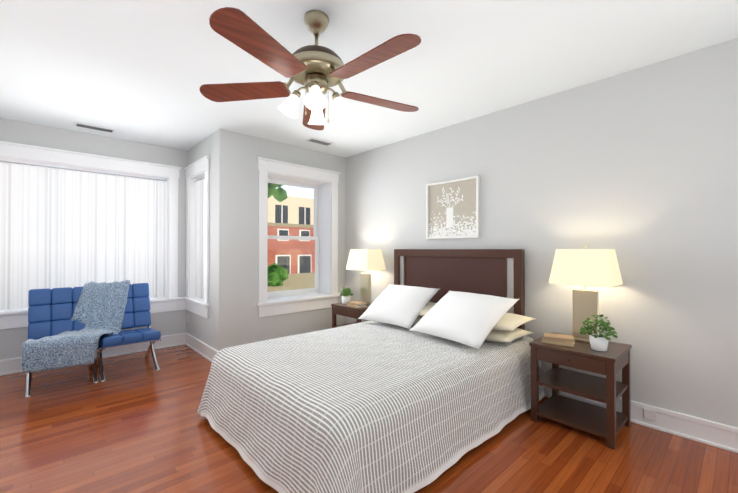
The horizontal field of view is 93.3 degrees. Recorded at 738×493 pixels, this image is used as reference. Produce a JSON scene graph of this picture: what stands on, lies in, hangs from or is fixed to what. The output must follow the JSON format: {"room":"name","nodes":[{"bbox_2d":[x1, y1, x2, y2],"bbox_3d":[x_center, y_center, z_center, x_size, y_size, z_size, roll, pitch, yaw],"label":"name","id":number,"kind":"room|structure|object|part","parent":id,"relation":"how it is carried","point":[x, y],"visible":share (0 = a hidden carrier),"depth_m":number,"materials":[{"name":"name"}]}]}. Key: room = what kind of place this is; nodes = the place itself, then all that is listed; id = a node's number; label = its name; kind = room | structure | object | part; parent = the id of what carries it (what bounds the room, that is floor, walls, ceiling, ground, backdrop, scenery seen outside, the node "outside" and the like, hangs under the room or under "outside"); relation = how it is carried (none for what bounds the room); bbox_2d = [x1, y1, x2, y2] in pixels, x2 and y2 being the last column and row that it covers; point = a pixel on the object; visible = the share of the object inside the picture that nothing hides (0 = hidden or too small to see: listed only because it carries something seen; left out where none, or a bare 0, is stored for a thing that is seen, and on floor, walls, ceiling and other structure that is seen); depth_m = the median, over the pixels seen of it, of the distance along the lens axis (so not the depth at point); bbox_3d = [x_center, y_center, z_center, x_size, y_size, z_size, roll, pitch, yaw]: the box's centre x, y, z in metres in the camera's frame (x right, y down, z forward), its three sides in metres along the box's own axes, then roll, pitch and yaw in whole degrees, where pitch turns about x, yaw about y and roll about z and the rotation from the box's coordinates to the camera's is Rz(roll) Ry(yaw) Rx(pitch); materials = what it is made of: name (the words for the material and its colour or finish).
{"room":"bedroom","nodes":[
{"label":"bedroom","id":0,"kind":"room"},
{"bbox_2d":[0,118,183,359],"bbox_3d":[-3.391,0.003,4.296,2.630,2.700,0.300,0,-1,-43],"label":"wall","id":1,"kind":"structure","parent":0,"point":[170,322],"depth_m":4.25,"materials":[{"name":"grey paint"}]},
{"bbox_2d":[0,333,183,375],"bbox_3d":[-3.280,1.272,4.166,2.030,0.160,0.026,0,-1,-43],"label":"baseboard","id":2,"kind":"structure","parent":1,"relation":"attached to","point":[13,365],"depth_m":4.37,"materials":[{"name":"white paint"}]},
{"bbox_2d":[0,160,203,181],"bbox_3d":[-2.952,-0.900,4.028,1.893,0.020,0.833,0,-1,-43],"label":"curtain rod","id":3,"kind":"object","parent":1,"relation":"attached to","point":[86,171],"visible":0.85,"depth_m":4.16,"materials":[{"name":"silver metal"}]},
{"bbox_2d":[0,163,166,309],"bbox_3d":[-3.344,-0.103,4.216,1.580,1.561,0.036,0,-1,-43],"label":"window curtain","id":4,"kind":"object","parent":3,"relation":"hanging from","point":[62,228],"visible":0.83,"depth_m":4.11,"materials":[{"name":"white fabric"}]},
{"bbox_2d":[195,180,203,298],"bbox_3d":[-2.197,-0.100,4.588,0.038,1.561,0.630,0,-1,-43],"label":"window curtain","id":5,"kind":"object","parent":3,"relation":"hanging from","point":[199,239],"visible":0.6,"depth_m":4.67,"materials":[{"name":"white fabric"}]},
{"bbox_2d":[0,141,209,329],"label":"window","id":6,"kind":"structure","parent":1,"relation":"in","point":[42,156],"depth_m":4.45,"materials":[{"name":"white paint"}]},
{"bbox_2d":[178,296,185,309],"bbox_3d":[-3.272,0.780,4.161,2.030,0.185,0.050,0,-1,-43],"label":"trim","id":7,"kind":"structure","parent":1,"relation":"attached to","point":[182,304],"depth_m":4.81,"materials":[{"name":"white paint"}]},
{"bbox_2d":[184,137,207,341],"bbox_3d":[-2.167,0.007,4.683,0.310,2.700,0.760,0,-1,-43],"label":"wall","id":8,"kind":"structure","parent":0,"point":[195,325],"depth_m":4.71,"materials":[{"name":"grey paint"}]},
{"bbox_2d":[184,332,215,361],"bbox_3d":[-2.122,1.274,4.394,0.030,0.160,1.170,0,-1,-43],"label":"baseboard","id":9,"kind":"structure","parent":8,"relation":"attached to","point":[200,347],"depth_m":4.39,"materials":[{"name":"white paint"}]},
{"bbox_2d":[204,129,343,350],"bbox_3d":[-1.168,0.007,4.731,1.820,2.700,0.370,0,-1,-43],"label":"wall","id":10,"kind":"structure","parent":0,"point":[233,320],"depth_m":4.18,"materials":[{"name":"grey paint"}]},
{"bbox_2d":[256,157,340,317],"bbox_3d":[-1.020,-0.107,4.822,1.290,1.970,0.410,0,-1,-43],"label":"window","id":11,"kind":"structure","parent":10,"relation":"in","point":[323,294],"depth_m":4.92,"materials":[{"name":"white paint"}]},
{"bbox_2d":[0,345,737,492],"bbox_3d":[-0.715,1.388,2.397,4.980,0.100,6.710,0,-1,-43],"label":"floor","id":12,"kind":"structure","parent":0,"point":[135,423],"depth_m":2.28,"materials":[{"name":"brown wood"}]},
{"bbox_2d":[21,280,160,397],"bbox_3d":[-2.870,0.866,3.654,1.074,0.966,0.848,0,-1,-43],"label":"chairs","id":13,"kind":"object","parent":12,"relation":"on","point":[72,327],"visible":1,"depth_m":3.62,"materials":[{"name":"blue fabric"}]},
{"bbox_2d":[21,280,129,373],"bbox_3d":[-2.929,0.750,3.600,0.912,0.735,0.848,0,-1,-43],"label":"throw","id":14,"kind":"object","parent":13,"relation":"on","point":[67,326],"depth_m":3.57,"materials":[{"name":"blue fabric"}]},
{"bbox_2d":[331,300,372,327],"bbox_3d":[-0.135,1.056,4.543,0.509,0.600,0.556,0,-1,-43],"label":"nightstand","id":15,"kind":"object","parent":12,"relation":"on","point":[341,309],"visible":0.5,"depth_m":4.40,"materials":[{"name":"brown wood"}]},
{"bbox_2d":[340,287,352,303],"bbox_3d":[-0.309,0.646,4.622,0.179,0.219,0.174,0,-1,-43],"label":"plant","id":16,"kind":"object","parent":15,"relation":"on","point":[346,293],"visible":0.96,"depth_m":4.58,"materials":[{"name":"green plant"}]},
{"bbox_2d":[347,301,366,307],"bbox_3d":[-0.151,0.728,4.381,0.156,0.050,0.219,0,-1,-40],"label":"books","id":17,"kind":"object","parent":15,"relation":"on","point":[356,304],"visible":1,"depth_m":4.33,"materials":[{"name":"beige paper"}]},
{"bbox_2d":[346,247,385,304],"bbox_3d":[-0.044,0.381,4.592,0.340,0.748,0.420,0,-1,-43],"label":"lamp","id":18,"kind":"object","parent":15,"relation":"on","point":[365,259],"visible":0.9,"depth_m":4.51,"materials":[{"name":"beige fabric"}]},
{"bbox_2d":[197,249,544,492],"bbox_3d":[0.109,0.682,2.928,2.419,1.320,1.846,0,-1,-43],"label":"bed","id":19,"kind":"object","parent":12,"relation":"on","point":[421,378],"visible":1,"depth_m":2.31,"materials":[{"name":"white fabric"}]},
{"bbox_3d":[0.884,0.689,3.814,0.075,1.320,1.600,0,-1,-43],"label":"headboard","id":20,"kind":"part","parent":19,"relation":"part of","materials":[{"name":"brown wood"}]},
{"bbox_2d":[529,332,631,449],"bbox_3d":[1.600,1.040,2.647,0.509,0.600,0.556,0,-1,-43],"label":"nightstand","id":21,"kind":"object","parent":12,"relation":"on","point":[609,422],"visible":0.88,"depth_m":2.57,"materials":[{"name":"brown wood"}]},
{"bbox_2d":[541,333,575,346],"bbox_3d":[1.457,0.714,2.681,0.219,0.050,0.156,0,-1,33],"label":"books","id":22,"kind":"object","parent":21,"relation":"on","point":[559,339],"visible":1,"depth_m":2.64,"materials":[{"name":"beige paper"}]},
{"bbox_2d":[549,245,622,342],"bbox_3d":[1.688,0.365,2.721,0.340,0.748,0.420,0,-1,-43],"label":"lamp","id":23,"kind":"object","parent":21,"relation":"on","point":[592,267],"visible":0.79,"depth_m":2.65,"materials":[{"name":"beige metal"}]},
{"bbox_2d":[579,314,617,350],"bbox_3d":[1.640,0.609,2.492,0.218,0.257,0.230,0,-1,-43],"label":"plant","id":24,"kind":"object","parent":21,"relation":"on","point":[599,342],"visible":1,"depth_m":2.46,"materials":[{"name":"green plant"}]},
{"bbox_2d":[0,0,737,157],"bbox_3d":[-0.715,-1.412,2.420,4.980,0.100,6.710,0,-1,-43],"label":"ceiling","id":25,"kind":"structure","parent":0,"point":[141,71],"depth_m":2.51,"materials":[{"name":"white paint"}]},
{"bbox_2d":[74,122,114,132],"bbox_3d":[-3.097,-1.343,3.939,0.360,0.014,0.150,0,-1,-43],"label":"ceiling vent","id":26,"kind":"object","parent":25,"relation":"in","point":[93,127],"visible":0.98,"depth_m":3.92,"materials":[{"name":"silver metal"}]},
{"bbox_2d":[199,7,420,129],"bbox_3d":[-0.271,-1.051,2.055,1.400,0.628,1.365,0,-1,-43],"label":"fan","id":27,"kind":"object","parent":25,"relation":"hanging from","point":[316,71],"visible":1,"depth_m":1.95,"materials":[{"name":"brown wood"}]},
{"bbox_2d":[305,137,333,145],"bbox_3d":[-0.630,-1.339,4.457,0.340,0.014,0.150,0,-1,-43],"label":"ceiling vent","id":28,"kind":"object","parent":25,"relation":"in","point":[319,141],"visible":1,"depth_m":4.43,"materials":[{"name":"silver metal"}]},
{"bbox_2d":[344,38,737,427],"bbox_3d":[1.404,-0.003,3.566,0.300,2.700,5.520,0,-1,-43],"label":"wall","id":29,"kind":"structure","parent":0,"point":[636,170],"depth_m":2.72,"materials":[{"name":"grey paint"}]},
{"bbox_2d":[426,176,479,238],"bbox_3d":[0.910,-0.410,3.854,0.033,0.640,0.670,0,-1,-43],"label":"picture","id":30,"kind":"object","parent":29,"relation":"attached to","point":[452,208],"visible":1,"depth_m":3.83,"materials":[{"name":"white paper"}]},
{"bbox_2d":[544,387,737,452],"bbox_3d":[1.298,1.266,3.430,0.026,0.160,4.880,0,-1,-43],"label":"baseboard","id":31,"kind":"structure","parent":29,"relation":"attached to","point":[714,434],"depth_m":2.45,"materials":[{"name":"white paint"}]},
{"bbox_2d":[644,409,655,420],"bbox_3d":[2.076,1.244,2.576,0.006,0.070,0.070,0,-1,-43],"label":"electrical outlet plate","id":32,"kind":"object","parent":31,"relation":"attached to","point":[650,414],"depth_m":2.57,"materials":[{"name":"white plastic"}]},
{"label":"outside","id":33,"kind":"structure","parent":0,"visible":0},
{"bbox_2d":[267,183,314,291],"bbox_3d":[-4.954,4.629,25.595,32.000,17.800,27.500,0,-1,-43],"label":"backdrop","id":34,"kind":"structure","parent":33,"point":[290,216],"depth_m":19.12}
]}

